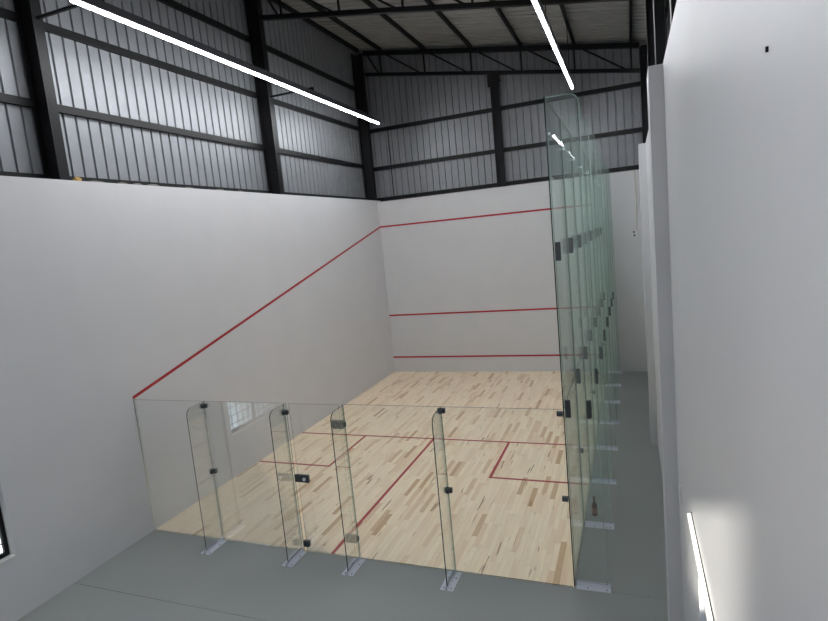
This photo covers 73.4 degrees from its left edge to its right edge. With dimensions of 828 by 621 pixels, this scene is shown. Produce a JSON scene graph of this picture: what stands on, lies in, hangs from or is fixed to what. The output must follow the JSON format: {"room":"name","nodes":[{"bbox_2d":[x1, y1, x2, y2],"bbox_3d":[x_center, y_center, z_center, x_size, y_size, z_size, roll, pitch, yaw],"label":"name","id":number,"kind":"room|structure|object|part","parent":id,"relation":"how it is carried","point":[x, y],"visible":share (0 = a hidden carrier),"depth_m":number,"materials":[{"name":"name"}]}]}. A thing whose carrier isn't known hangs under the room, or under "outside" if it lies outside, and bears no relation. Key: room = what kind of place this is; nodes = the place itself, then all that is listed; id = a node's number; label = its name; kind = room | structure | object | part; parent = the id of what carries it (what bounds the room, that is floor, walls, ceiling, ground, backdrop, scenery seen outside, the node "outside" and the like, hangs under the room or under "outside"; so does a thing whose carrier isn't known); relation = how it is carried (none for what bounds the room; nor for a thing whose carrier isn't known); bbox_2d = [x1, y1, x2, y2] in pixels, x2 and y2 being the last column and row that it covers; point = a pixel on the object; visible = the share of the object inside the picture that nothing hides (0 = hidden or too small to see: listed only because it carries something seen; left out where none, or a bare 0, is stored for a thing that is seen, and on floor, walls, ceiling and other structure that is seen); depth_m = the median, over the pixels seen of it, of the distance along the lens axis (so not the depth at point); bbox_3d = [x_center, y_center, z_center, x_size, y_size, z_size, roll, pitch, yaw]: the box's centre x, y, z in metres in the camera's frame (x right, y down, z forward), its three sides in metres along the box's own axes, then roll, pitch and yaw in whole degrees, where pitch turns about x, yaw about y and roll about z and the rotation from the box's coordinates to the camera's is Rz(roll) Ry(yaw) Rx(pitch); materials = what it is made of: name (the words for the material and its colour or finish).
{"room":"sports hall","nodes":[
{"label":"sports hall","id":0,"kind":"room"},
{"bbox_2d":[0,176,394,620],"bbox_3d":[-4.138,0.715,9.298,0.252,5.500,18.200,-3,8,22],"label":"wall","id":1,"kind":"structure","parent":0,"point":[113,295],"depth_m":8.59,"materials":[{"name":"white paint"}]},
{"bbox_2d":[0,506,9,558],"bbox_3d":[-5.354,2.412,5.983,0.045,1.448,1.660,-3,8,22],"label":"window","id":2,"kind":"structure","parent":1,"relation":"in","point":[3,538],"depth_m":6.77,"materials":[{"name":"black metal"}]},
{"bbox_2d":[0,554,15,563],"bbox_3d":[-5.293,3.133,6.080,0.257,0.011,1.676,-3,8,22],"label":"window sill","id":3,"kind":"structure","parent":1,"relation":"on","point":[10,556],"depth_m":6.74,"materials":[{"name":"white plastic"}]},
{"bbox_2d":[13,0,69,179],"bbox_3d":[-5.141,-3.936,7.415,0.300,4.354,0.150,-3,8,22],"label":"steel column","id":4,"kind":"structure","parent":1,"relation":"on","point":[32,36],"depth_m":7.52,"materials":[{"name":"black metal"}]},
{"bbox_2d":[72,177,81,180],"bbox_3d":[-4.750,-1.852,7.837,0.071,0.065,0.130,-3,8,22],"label":"lump","id":5,"kind":"object","parent":1,"relation":"on","point":[74,178],"visible":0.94,"depth_m":7.80,"materials":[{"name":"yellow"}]},
{"bbox_2d":[0,0,365,197],"bbox_3d":[-4.867,-4.141,8.691,0.032,4.782,18.460,-3,8,22],"label":"cladding","id":6,"kind":"object","parent":1,"relation":"on","point":[86,77],"visible":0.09,"depth_m":10.16,"materials":[{"name":"grey metal"}]},
{"bbox_2d":[0,7,16,21],"bbox_3d":[-6.143,-3.551,5.260,0.060,0.110,4.645,-3,8,22],"label":"steel girt","id":7,"kind":"object","parent":6,"relation":"attached to","point":[7,14],"visible":1,"depth_m":7.29,"materials":[{"name":"black paint"}]},
{"bbox_2d":[0,93,32,107],"bbox_3d":[-6.037,-2.455,5.402,0.060,0.110,4.645,-3,8,22],"label":"steel girt","id":8,"kind":"object","parent":6,"relation":"attached to","point":[4,98],"visible":1,"depth_m":7.34,"materials":[{"name":"black paint"}]},
{"bbox_2d":[0,171,44,178],"bbox_3d":[-5.943,-1.478,5.530,0.060,0.080,4.645,-3,8,22],"label":"steel girt","id":9,"kind":"object","parent":6,"relation":"attached to","point":[2,173],"visible":0.53,"depth_m":7.36,"materials":[{"name":"black paint"}]},
{"bbox_2d":[43,21,257,98],"bbox_3d":[-4.358,-4.322,9.866,0.060,0.110,5.035,-3,8,22],"label":"steel girt","id":10,"kind":"object","parent":6,"relation":"attached to","point":[50,28],"visible":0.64,"depth_m":9.22,"materials":[{"name":"black paint"}]},
{"bbox_2d":[57,104,263,149],"bbox_3d":[-4.252,-3.227,10.009,0.060,0.110,5.035,-3,8,22],"label":"steel girt","id":11,"kind":"object","parent":6,"relation":"attached to","point":[62,109],"visible":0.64,"depth_m":9.39,"materials":[{"name":"black paint"}]},
{"bbox_2d":[70,176,269,193],"bbox_3d":[-4.158,-2.249,10.136,0.060,0.080,5.035,-3,8,22],"label":"steel girt","id":12,"kind":"object","parent":6,"relation":"attached to","point":[71,177],"visible":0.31,"depth_m":9.72,"materials":[{"name":"black paint"}]},
{"bbox_2d":[156,0,250,42],"bbox_3d":[-4.469,-5.477,9.716,0.060,0.110,5.035,-3,8,22],"label":"steel girt","id":13,"kind":"object","parent":6,"relation":"attached to","point":[171,3],"visible":1,"depth_m":10.75,"materials":[{"name":"black paint"}]},
{"bbox_2d":[266,45,354,90],"bbox_3d":[-2.652,-6.263,14.402,0.060,0.110,4.820,-3,8,22],"label":"steel girt","id":14,"kind":"object","parent":6,"relation":"attached to","point":[274,51],"visible":1,"depth_m":14.16,"materials":[{"name":"black paint"}]},
{"bbox_2d":[273,98,358,130],"bbox_3d":[-2.541,-5.108,14.553,0.060,0.110,4.820,-3,8,22],"label":"steel girt","id":15,"kind":"object","parent":6,"relation":"attached to","point":[275,101],"visible":1,"depth_m":14.33,"materials":[{"name":"black paint"}]},
{"bbox_2d":[279,148,362,168],"bbox_3d":[-2.436,-4.012,14.695,0.060,0.110,4.820,-3,8,22],"label":"steel girt","id":16,"kind":"object","parent":6,"relation":"attached to","point":[281,151],"visible":1,"depth_m":14.45,"materials":[{"name":"black paint"}]},
{"bbox_2d":[284,192,366,199],"bbox_3d":[-2.341,-3.035,14.823,0.060,0.080,4.820,-3,8,22],"label":"steel girt","id":17,"kind":"object","parent":6,"relation":"attached to","point":[285,193],"visible":0.55,"depth_m":14.58,"materials":[{"name":"black paint"}]},
{"bbox_2d":[245,0,284,194],"bbox_3d":[-3.286,-4.738,12.201,0.300,4.354,0.150,-3,8,22],"label":"steel column","id":18,"kind":"structure","parent":1,"relation":"on","point":[253,7],"depth_m":12.20,"materials":[{"name":"black metal"}]},
{"bbox_2d":[36,0,379,123],"bbox_3d":[-3.026,-4.422,10.950,1.205,0.230,9.150,-3,8,20],"label":"light","id":19,"kind":"object","parent":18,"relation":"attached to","point":[99,6],"visible":1,"depth_m":8.48,"materials":[{"name":"white plastic"}]},
{"bbox_2d":[259,0,629,20],"bbox_3d":[0.265,-6.095,10.597,7.611,2.049,0.100,-3,8,22],"label":"roof truss","id":20,"kind":"object","parent":18,"relation":"attached to","point":[460,5],"visible":0.96,"depth_m":10.77,"materials":[{"name":"black metal"}]},
{"bbox_3d":[-2.833,-6.520,11.726,0.040,0.610,0.040,-3,8,22],"label":"web post","id":21,"kind":"part","parent":20,"relation":"part of","materials":[{"name":"black metal"}]},
{"bbox_2d":[302,0,381,49],"bbox_3d":[-4.228,-6.349,8.176,0.060,0.100,18.150,-3,8,22],"label":"roof purlin","id":22,"kind":"structure","parent":20,"relation":"on","point":[335,19],"depth_m":14.52,"materials":[{"name":"black metal"}]},
{"bbox_2d":[351,53,376,200],"bbox_3d":[-1.508,-5.506,16.788,0.300,4.354,0.150,-3,8,22],"label":"steel column","id":23,"kind":"structure","parent":1,"relation":"on","point":[357,60],"depth_m":16.78,"materials":[{"name":"black metal"}]},
{"bbox_2d":[17,371,667,620],"bbox_3d":[-0.251,3.246,8.161,8.200,0.156,18.500,-3,8,22],"label":"floor","id":24,"kind":"structure","parent":0,"point":[162,576],"depth_m":7.90,"materials":[{"name":"grey paint"}]},
{"bbox_2d":[133,399,572,591],"bbox_3d":[-1.288,2.308,7.280,6.386,2.130,0.424,-3,8,22],"label":"glass screen","id":25,"kind":"object","parent":24,"relation":"on","point":[203,478],"visible":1,"depth_m":7.96,"materials":[{"name":"clear glass"}]},
{"bbox_3d":[-3.562,2.381,8.377,1.349,2.124,0.012,-3,8,22],"label":"glass panel","id":26,"kind":"part","parent":25,"relation":"part of","materials":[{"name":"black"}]},
{"bbox_3d":[-2.866,3.416,8.052,0.074,0.045,0.378,-3,8,22],"label":"foot plate","id":27,"kind":"part","parent":25,"relation":"part of","materials":[{"name":"silver metal"}]},
{"bbox_3d":[-2.279,2.324,7.870,1.399,2.124,0.012,-3,8,22],"label":"glass panel","id":28,"kind":"part","parent":25,"relation":"part of","materials":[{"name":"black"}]},
{"bbox_3d":[-1.586,3.358,7.547,0.074,0.045,0.378,-3,8,22],"label":"foot plate","id":29,"kind":"part","parent":25,"relation":"part of","materials":[{"name":"silver metal"}]},
{"bbox_2d":[289,403,358,555],"bbox_3d":[-1.221,2.276,7.452,0.869,2.112,0.068,-3,8,22],"label":"door","id":30,"kind":"structure","parent":25,"relation":"attached to","point":[310,542],"depth_m":7.66,"materials":[{"name":"clear glass"}]},
{"bbox_3d":[-0.745,3.321,7.215,0.074,0.045,0.378,-3,8,22],"label":"foot plate","id":31,"kind":"part","parent":25,"relation":"part of","materials":[{"name":"silver metal"}]},
{"bbox_3d":[-0.205,2.231,7.050,1.346,2.124,0.012,-3,8,22],"label":"glass panel","id":32,"kind":"part","parent":25,"relation":"part of","materials":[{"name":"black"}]},
{"bbox_3d":[0.406,3.269,6.760,0.074,0.045,0.378,-3,8,22],"label":"foot plate","id":33,"kind":"part","parent":25,"relation":"part of","materials":[{"name":"silver metal"}]},
{"bbox_3d":[0.489,3.265,6.727,0.074,0.045,0.378,-3,8,22],"label":"foot plate","id":34,"kind":"part","parent":25,"relation":"part of","materials":[{"name":"silver metal"}]},
{"bbox_3d":[1.080,2.173,6.543,1.408,2.124,0.012,-3,8,22],"label":"glass panel","id":35,"kind":"part","parent":25,"relation":"part of","materials":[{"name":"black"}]},
{"bbox_2d":[543,93,621,592],"bbox_3d":[3.512,-0.261,10.468,0.404,5.470,9.764,-3,8,22],"label":"glass screen","id":36,"kind":"object","parent":24,"relation":"on","point":[576,231],"visible":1,"depth_m":7.87,"materials":[{"name":"clear glass"}]},
{"bbox_3d":[1.669,-1.525,6.481,0.012,1.596,1.437,-3,8,22],"label":"panel","id":37,"kind":"part","parent":36,"relation":"part of","materials":[{"name":"clear glass"}]},
{"bbox_3d":[1.541,-0.632,5.944,0.058,0.200,0.013,-3,8,22],"label":"splice plate","id":38,"kind":"part","parent":36,"relation":"part of","materials":[{"name":"grey metal"}]},
{"bbox_3d":[1.828,0.124,6.696,0.012,1.736,1.437,-3,8,22],"label":"panel","id":39,"kind":"part","parent":36,"relation":"part of","materials":[{"name":"clear glass"}]},
{"bbox_3d":[1.708,1.095,6.169,0.058,0.200,0.013,-3,8,22],"label":"splice plate","id":40,"kind":"part","parent":36,"relation":"part of","materials":[{"name":"grey metal"}]},
{"bbox_3d":[2.174,-1.743,7.783,0.012,1.596,1.381,-3,8,22],"label":"panel","id":41,"kind":"part","parent":36,"relation":"part of","materials":[{"name":"clear glass"}]},
{"bbox_3d":[2.036,-0.846,7.220,0.058,0.200,0.013,-3,8,22],"label":"splice plate","id":42,"kind":"part","parent":36,"relation":"part of","materials":[{"name":"grey metal"}]},
{"bbox_3d":[2.012,2.032,6.944,0.012,2.122,1.437,-3,8,22],"label":"panel","id":43,"kind":"part","parent":36,"relation":"part of","materials":[{"name":"clear glass"}]},
{"bbox_3d":[2.332,-0.094,7.998,0.012,1.736,1.381,-3,8,22],"label":"panel","id":44,"kind":"part","parent":36,"relation":"part of","materials":[{"name":"clear glass"}]},
{"bbox_3d":[2.668,-1.957,9.059,0.012,1.596,1.381,-3,8,22],"label":"panel","id":45,"kind":"part","parent":36,"relation":"part of","materials":[{"name":"clear glass"}]},
{"bbox_3d":[2.202,0.882,7.445,0.058,0.200,0.013,-3,8,22],"label":"splice plate","id":46,"kind":"part","parent":36,"relation":"part of","materials":[{"name":"grey metal"}]},
{"bbox_3d":[2.530,-1.060,8.496,0.058,0.200,0.013,-3,8,22],"label":"splice plate","id":47,"kind":"part","parent":36,"relation":"part of","materials":[{"name":"grey metal"}]},
{"bbox_3d":[2.827,-0.308,9.274,0.012,1.736,1.381,-3,8,22],"label":"panel","id":48,"kind":"part","parent":36,"relation":"part of","materials":[{"name":"clear glass"}]},
{"bbox_3d":[2.516,1.814,8.246,0.012,2.122,1.381,-3,8,22],"label":"panel","id":49,"kind":"part","parent":36,"relation":"part of","materials":[{"name":"clear glass"}]},
{"bbox_3d":[3.163,-2.171,10.335,0.012,1.596,1.381,-3,8,22],"label":"panel","id":50,"kind":"part","parent":36,"relation":"part of","materials":[{"name":"clear glass"}]},
{"bbox_3d":[2.697,0.668,8.721,0.058,0.200,0.013,-3,8,22],"label":"splice plate","id":51,"kind":"part","parent":36,"relation":"part of","materials":[{"name":"grey metal"}]},
{"bbox_3d":[3.025,-1.274,9.772,0.058,0.200,0.013,-3,8,22],"label":"splice plate","id":52,"kind":"part","parent":36,"relation":"part of","materials":[{"name":"grey metal"}]},
{"bbox_3d":[3.657,-2.384,11.611,0.012,1.596,1.381,-3,8,22],"label":"panel","id":53,"kind":"part","parent":36,"relation":"part of","materials":[{"name":"clear glass"}]},
{"bbox_3d":[3.321,-0.522,10.550,0.012,1.736,1.381,-3,8,22],"label":"panel","id":54,"kind":"part","parent":36,"relation":"part of","materials":[{"name":"clear glass"}]},
{"bbox_3d":[1.919,1.086,6.086,0.050,0.200,0.013,-3,8,22],"label":"splice plate","id":55,"kind":"part","parent":36,"relation":"part of","materials":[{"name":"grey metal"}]},
{"bbox_3d":[3.011,1.600,9.522,0.012,2.122,1.381,-3,8,22],"label":"panel","id":56,"kind":"part","parent":36,"relation":"part of","materials":[{"name":"clear glass"}]},
{"bbox_3d":[3.519,-1.487,11.048,0.058,0.200,0.013,-3,8,22],"label":"splice plate","id":57,"kind":"part","parent":36,"relation":"part of","materials":[{"name":"grey metal"}]},
{"bbox_3d":[3.191,0.454,9.997,0.058,0.200,0.013,-3,8,22],"label":"splice plate","id":58,"kind":"part","parent":36,"relation":"part of","materials":[{"name":"grey metal"}]},
{"bbox_3d":[4.152,-2.598,12.887,0.012,1.596,1.381,-3,8,22],"label":"panel","id":59,"kind":"part","parent":36,"relation":"part of","materials":[{"name":"clear glass"}]},
{"bbox_3d":[3.816,-0.736,11.825,0.012,1.736,1.381,-3,8,22],"label":"panel","id":60,"kind":"part","parent":36,"relation":"part of","materials":[{"name":"clear glass"}]},
{"bbox_3d":[2.052,3.164,6.348,0.378,0.045,0.074,-3,8,22],"label":"foot plate","id":61,"kind":"part","parent":36,"relation":"part of","materials":[{"name":"silver metal"}]},
{"bbox_3d":[3.505,1.386,10.798,0.012,2.122,1.381,-3,8,22],"label":"panel","id":62,"kind":"part","parent":36,"relation":"part of","materials":[{"name":"clear glass"}]},
{"bbox_3d":[2.084,3.150,6.431,0.378,0.045,0.074,-3,8,22],"label":"foot plate","id":63,"kind":"part","parent":36,"relation":"part of","materials":[{"name":"silver metal"}]},
{"bbox_3d":[3.686,0.240,11.273,0.058,0.200,0.013,-3,8,22],"label":"splice plate","id":64,"kind":"part","parent":36,"relation":"part of","materials":[{"name":"grey metal"}]},
{"bbox_3d":[4.644,-2.811,14.158,0.012,1.596,1.370,-3,8,22],"label":"panel","id":65,"kind":"part","parent":36,"relation":"part of","materials":[{"name":"clear glass"}]},
{"bbox_3d":[2.413,0.872,7.362,0.050,0.200,0.013,-3,8,22],"label":"splice plate","id":66,"kind":"part","parent":36,"relation":"part of","materials":[{"name":"grey metal"}]},
{"bbox_3d":[4.311,-0.950,13.101,0.012,1.736,1.381,-3,8,22],"label":"panel","id":67,"kind":"part","parent":36,"relation":"part of","materials":[{"name":"clear glass"}]},
{"bbox_3d":[4.000,1.172,12.074,0.012,2.122,1.381,-3,8,22],"label":"panel","id":68,"kind":"part","parent":36,"relation":"part of","materials":[{"name":"clear glass"}]},
{"bbox_3d":[4.803,-1.163,14.372,0.012,1.736,1.370,-3,8,22],"label":"panel","id":69,"kind":"part","parent":36,"relation":"part of","materials":[{"name":"clear glass"}]},
{"bbox_3d":[2.546,2.950,7.624,0.378,0.045,0.074,-3,8,22],"label":"foot plate","id":70,"kind":"part","parent":36,"relation":"part of","materials":[{"name":"silver metal"}]},
{"bbox_3d":[4.494,0.959,13.350,0.012,2.122,1.381,-3,8,22],"label":"panel","id":71,"kind":"part","parent":36,"relation":"part of","materials":[{"name":"clear glass"}]},
{"bbox_3d":[2.908,0.658,8.638,0.050,0.200,0.013,-3,8,22],"label":"splice plate","id":72,"kind":"part","parent":36,"relation":"part of","materials":[{"name":"grey metal"}]},
{"bbox_3d":[4.987,0.746,14.621,0.012,2.122,1.370,-3,8,22],"label":"panel","id":73,"kind":"part","parent":36,"relation":"part of","materials":[{"name":"clear glass"}]},
{"bbox_3d":[3.041,2.736,8.900,0.378,0.045,0.074,-3,8,22],"label":"foot plate","id":74,"kind":"part","parent":36,"relation":"part of","materials":[{"name":"silver metal"}]},
{"bbox_3d":[3.402,0.445,9.914,0.050,0.200,0.013,-3,8,22],"label":"splice plate","id":75,"kind":"part","parent":36,"relation":"part of","materials":[{"name":"grey metal"}]},
{"bbox_3d":[3.536,2.522,10.176,0.378,0.045,0.074,-3,8,22],"label":"foot plate","id":76,"kind":"part","parent":36,"relation":"part of","materials":[{"name":"silver metal"}]},
{"bbox_3d":[4.030,2.308,11.452,0.378,0.045,0.074,-3,8,22],"label":"foot plate","id":77,"kind":"part","parent":36,"relation":"part of","materials":[{"name":"silver metal"}]},
{"bbox_3d":[4.525,2.095,12.728,0.378,0.045,0.074,-3,8,22],"label":"foot plate","id":78,"kind":"part","parent":36,"relation":"part of","materials":[{"name":"silver metal"}]},
{"bbox_3d":[5.019,1.881,14.004,0.378,0.045,0.074,-3,8,22],"label":"foot plate","id":79,"kind":"part","parent":36,"relation":"part of","materials":[{"name":"silver metal"}]},
{"bbox_3d":[5.473,1.685,15.174,0.378,0.045,0.074,-3,8,22],"label":"foot plate","id":80,"kind":"part","parent":36,"relation":"part of","materials":[{"name":"silver metal"}]},
{"bbox_2d":[592,496,597,515],"bbox_3d":[2.576,2.790,7.933,0.077,0.275,0.077,-3,8,22],"label":"bottle","id":81,"kind":"object","parent":24,"relation":"on","point":[594,505],"visible":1,"depth_m":7.91,"materials":[{"name":"brown glass"}]},
{"bbox_2d":[281,0,646,49],"bbox_3d":[-1.166,-5.980,6.948,8.480,1.544,18.660,-3,8,22],"label":"ceiling","id":82,"kind":"structure","parent":0,"point":[597,21],"depth_m":13.70,"materials":[{"name":"grey metal"}]},
{"bbox_2d":[271,0,358,52],"bbox_3d":[-4.937,-6.448,8.434,0.060,0.100,18.150,-3,8,22],"label":"roof purlin","id":83,"kind":"structure","parent":82,"relation":"attached to","point":[285,6],"depth_m":14.73,"materials":[{"name":"black metal"}]},
{"bbox_2d":[361,0,424,48],"bbox_3d":[-2.941,-6.170,7.707,0.060,0.100,18.150,-3,8,22],"label":"roof purlin","id":84,"kind":"structure","parent":82,"relation":"attached to","point":[369,3],"depth_m":14.11,"materials":[{"name":"black metal"}]},
{"bbox_2d":[424,0,471,47],"bbox_3d":[-1.636,-5.987,7.232,0.060,0.100,18.150,-3,8,22],"label":"roof purlin","id":85,"kind":"structure","parent":82,"relation":"attached to","point":[440,14],"depth_m":13.75,"materials":[{"name":"black metal"}]},
{"bbox_2d":[489,0,521,45],"bbox_3d":[-0.330,-5.805,6.757,0.060,0.100,18.150,-3,8,22],"label":"roof purlin","id":86,"kind":"structure","parent":82,"relation":"attached to","point":[498,10],"depth_m":13.42,"materials":[{"name":"black metal"}]},
{"bbox_2d":[531,0,573,88],"bbox_3d":[2.056,-5.216,8.861,0.090,1.368,9.150,-3,8,22],"label":"light","id":87,"kind":"object","parent":82,"relation":"hanging from","point":[537,5],"visible":1,"depth_m":9.63,"materials":[{"name":"white plastic"}]},
{"bbox_3d":[3.471,-5.878,12.517,0.017,1.270,0.017,2,10,44],"label":"hanging rod","id":88,"kind":"part","parent":87,"relation":"part of","materials":[{"name":"black metal"}]},
{"bbox_2d":[559,4,574,43],"bbox_3d":[0.975,-5.623,6.281,0.060,0.100,18.150,-3,8,22],"label":"roof purlin","id":89,"kind":"structure","parent":82,"relation":"attached to","point":[562,8],"depth_m":12.94,"materials":[{"name":"black metal"}]},
{"bbox_2d":[629,0,631,41],"bbox_3d":[2.281,-5.441,5.806,0.060,0.100,18.150,-3,8,22],"label":"roof purlin","id":90,"kind":"structure","parent":82,"relation":"attached to","point":[630,1],"depth_m":12.51,"materials":[{"name":"black metal"}]},
{"bbox_2d":[378,170,647,371],"bbox_3d":[2.798,-0.814,16.095,7.780,5.450,0.252,-3,8,22],"label":"wall","id":91,"kind":"structure","parent":0,"point":[470,278],"depth_m":16.12,"materials":[{"name":"white paint"}]},
{"bbox_2d":[487,74,505,186],"bbox_3d":[2.352,-5.023,15.607,0.340,3.069,0.170,-3,8,22],"label":"steel column","id":92,"kind":"structure","parent":91,"relation":"on","point":[493,81],"depth_m":15.58,"materials":[{"name":"black metal"}]},
{"bbox_2d":[362,42,639,76],"bbox_3d":[2.100,-6.889,15.332,7.611,2.049,0.100,-3,8,22],"label":"roof truss","id":93,"kind":"object","parent":92,"relation":"on","point":[627,45],"visible":1,"depth_m":15.18,"materials":[{"name":"black metal"}]},
{"bbox_3d":[-0.997,-7.314,16.461,0.040,0.610,0.040,-3,8,22],"label":"web post","id":94,"kind":"part","parent":93,"relation":"part of","materials":[{"name":"black metal"}]},
{"bbox_3d":[0.289,-7.134,15.993,0.040,0.610,0.040,-3,8,22],"label":"web post","id":95,"kind":"part","parent":93,"relation":"part of","materials":[{"name":"black metal"}]},
{"bbox_3d":[1.595,-6.952,15.517,0.040,0.610,0.040,-3,8,22],"label":"web post","id":96,"kind":"part","parent":93,"relation":"part of","materials":[{"name":"black metal"}]},
{"bbox_3d":[2.900,-6.770,15.042,0.040,0.610,0.040,-3,8,22],"label":"web post","id":97,"kind":"part","parent":93,"relation":"part of","materials":[{"name":"black metal"}]},
{"bbox_3d":[4.205,-6.588,14.566,0.040,0.610,0.040,-3,8,22],"label":"web post","id":98,"kind":"part","parent":93,"relation":"part of","materials":[{"name":"black metal"}]},
{"bbox_3d":[5.511,-6.406,14.091,0.040,0.610,0.040,-3,8,22],"label":"web post","id":99,"kind":"part","parent":93,"relation":"part of","materials":[{"name":"black metal"}]},
{"bbox_2d":[356,40,646,201],"bbox_3d":[2.295,-5.742,15.682,8.280,4.782,0.032,-3,8,22],"label":"cladding","id":100,"kind":"object","parent":91,"relation":"on","point":[395,100],"visible":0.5,"depth_m":15.81,"materials":[{"name":"grey metal"}]},
{"bbox_2d":[370,108,491,133],"bbox_3d":[0.359,-5.578,16.407,4.015,0.110,0.060,-3,8,22],"label":"steel girt","id":101,"kind":"object","parent":100,"relation":"attached to","point":[489,110],"visible":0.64,"depth_m":16.31,"materials":[{"name":"black paint"}]},
{"bbox_2d":[374,149,494,170],"bbox_3d":[0.467,-4.453,16.553,4.015,0.110,0.060,-3,8,22],"label":"steel girt","id":102,"kind":"object","parent":100,"relation":"attached to","point":[486,152],"visible":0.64,"depth_m":16.45,"materials":[{"name":"black paint"}]},
{"bbox_2d":[387,130,393,194],"bbox_3d":[-0.708,-4.486,16.954,0.026,1.974,0.026,2,10,44],"label":"rod","id":103,"kind":"object","parent":102,"relation":"attached to","point":[387,130],"visible":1,"depth_m":16.94,"materials":[{"name":"black metal"}]},
{"bbox_2d":[377,183,496,200],"bbox_3d":[0.556,-3.525,16.674,4.015,0.110,0.060,-3,8,22],"label":"steel girt","id":104,"kind":"object","parent":100,"relation":"attached to","point":[492,185],"visible":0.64,"depth_m":16.57,"materials":[{"name":"black paint"}]},
{"bbox_2d":[501,81,640,110],"bbox_3d":[4.257,-5.753,14.867,3.915,0.110,0.060,-3,8,22],"label":"steel girt","id":105,"kind":"object","parent":100,"relation":"attached to","point":[634,84],"visible":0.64,"depth_m":14.84,"materials":[{"name":"black paint"}]},
{"bbox_2d":[506,165,638,185],"bbox_3d":[4.455,-3.700,15.134,3.915,0.110,0.060,-3,8,22],"label":"steel girt","id":106,"kind":"object","parent":100,"relation":"attached to","point":[634,167],"visible":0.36,"depth_m":14.92,"materials":[{"name":"black paint"}]},
{"bbox_2d":[504,127,641,151],"bbox_3d":[4.365,-4.628,15.013,3.915,0.110,0.060,-3,8,22],"label":"steel girt","id":107,"kind":"object","parent":100,"relation":"attached to","point":[633,130],"visible":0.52,"depth_m":14.85,"materials":[{"name":"black paint"}]},
{"bbox_2d":[576,97,579,146],"bbox_3d":[4.431,-4.717,14.924,0.026,1.974,0.026,2,10,44],"label":"rod","id":108,"kind":"object","parent":107,"relation":"attached to","point":[576,97],"visible":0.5,"depth_m":14.87,"materials":[{"name":"black metal"}]},
{"bbox_2d":[632,230,636,236],"bbox_3d":[5.784,-2.020,14.555,0.120,0.160,0.085,-3,8,22],"label":"wall socket","id":109,"kind":"object","parent":91,"relation":"attached to","point":[634,232],"visible":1,"depth_m":14.54,"materials":[{"name":"white plastic"}]},
{"bbox_2d":[634,170,636,217],"bbox_3d":[5.779,-2.862,14.448,0.035,1.550,0.016,-3,8,22],"label":"cable","id":110,"kind":"object","parent":91,"relation":"attached to","point":[634,170],"visible":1,"depth_m":14.43,"materials":[{"name":"beige plastic"}]},
{"bbox_2d":[666,4,669,41],"bbox_3d":[2.924,-3.769,5.733,0.032,3.324,18.460,-3,8,22],"label":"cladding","id":111,"kind":"object","parent":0,"point":[668,9],"depth_m":9.47,"materials":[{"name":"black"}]},
{"bbox_2d":[665,0,669,7],"bbox_3d":[3.273,-4.665,6.851,0.060,0.110,5.035,-3,8,22],"label":"steel girt","id":112,"kind":"object","parent":111,"relation":"attached to","point":[667,2],"visible":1,"depth_m":9.00,"materials":[{"name":"black paint"}]},
{"bbox_2d":[638,0,827,620],"bbox_3d":[2.945,0.413,6.366,0.365,5.500,17.950,-3,8,22],"label":"wall","id":113,"kind":"structure","parent":0,"point":[733,159],"depth_m":1.75,"materials":[{"name":"white paint"}]},
{"bbox_2d":[639,44,648,142],"bbox_3d":[5.890,-5.151,13.981,0.300,2.965,0.150,-3,8,22],"label":"steel column","id":114,"kind":"structure","parent":113,"relation":"on","point":[643,58],"depth_m":13.94,"materials":[{"name":"black metal"}]},
{"bbox_2d":[653,0,655,64],"bbox_3d":[2.982,-4.059,6.932,0.012,3.178,0.012,-3,8,22],"label":"conduit pipe","id":115,"kind":"object","parent":113,"relation":"on","point":[653,0],"visible":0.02,"depth_m":7.00,"materials":[{"name":"grey metal"}]},
{"bbox_2d":[645,0,666,65],"bbox_3d":[4.112,-4.382,9.393,0.300,2.965,0.150,-3,8,22],"label":"steel column","id":116,"kind":"structure","parent":113,"relation":"on","point":[659,5],"depth_m":9.34,"materials":[{"name":"black metal"}]},
{"bbox_2d":[669,0,676,28],"bbox_3d":[2.257,-3.580,4.607,0.300,2.965,0.150,-3,8,22],"label":"steel column","id":117,"kind":"structure","parent":113,"relation":"on","point":[672,2],"depth_m":4.76,"materials":[{"name":"black metal"}]},
{"bbox_2d":[679,484,681,504],"bbox_3d":[2.294,1.584,4.785,0.012,0.160,0.070,-3,8,22],"label":"switch plate","id":118,"kind":"object","parent":113,"relation":"attached to","point":[680,500],"visible":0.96,"depth_m":4.76,"materials":[{"name":"white plastic"}]},
{"bbox_2d":[687,513,712,620],"bbox_3d":[1.480,1.603,2.748,0.030,0.040,2.370,-3,8,22],"label":"light fixture","id":119,"kind":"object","parent":113,"relation":"attached to","point":[708,614],"depth_m":3.21,"materials":[{"name":"white plastic"}]},
{"bbox_2d":[691,512,714,620],"bbox_3d":[1.489,1.577,2.740,0.006,0.012,2.370,-3,8,22],"label":"trim","id":120,"kind":"structure","parent":113,"relation":"attached to","point":[691,512],"depth_m":3.19,"materials":[{"name":"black metal"}]}
]}

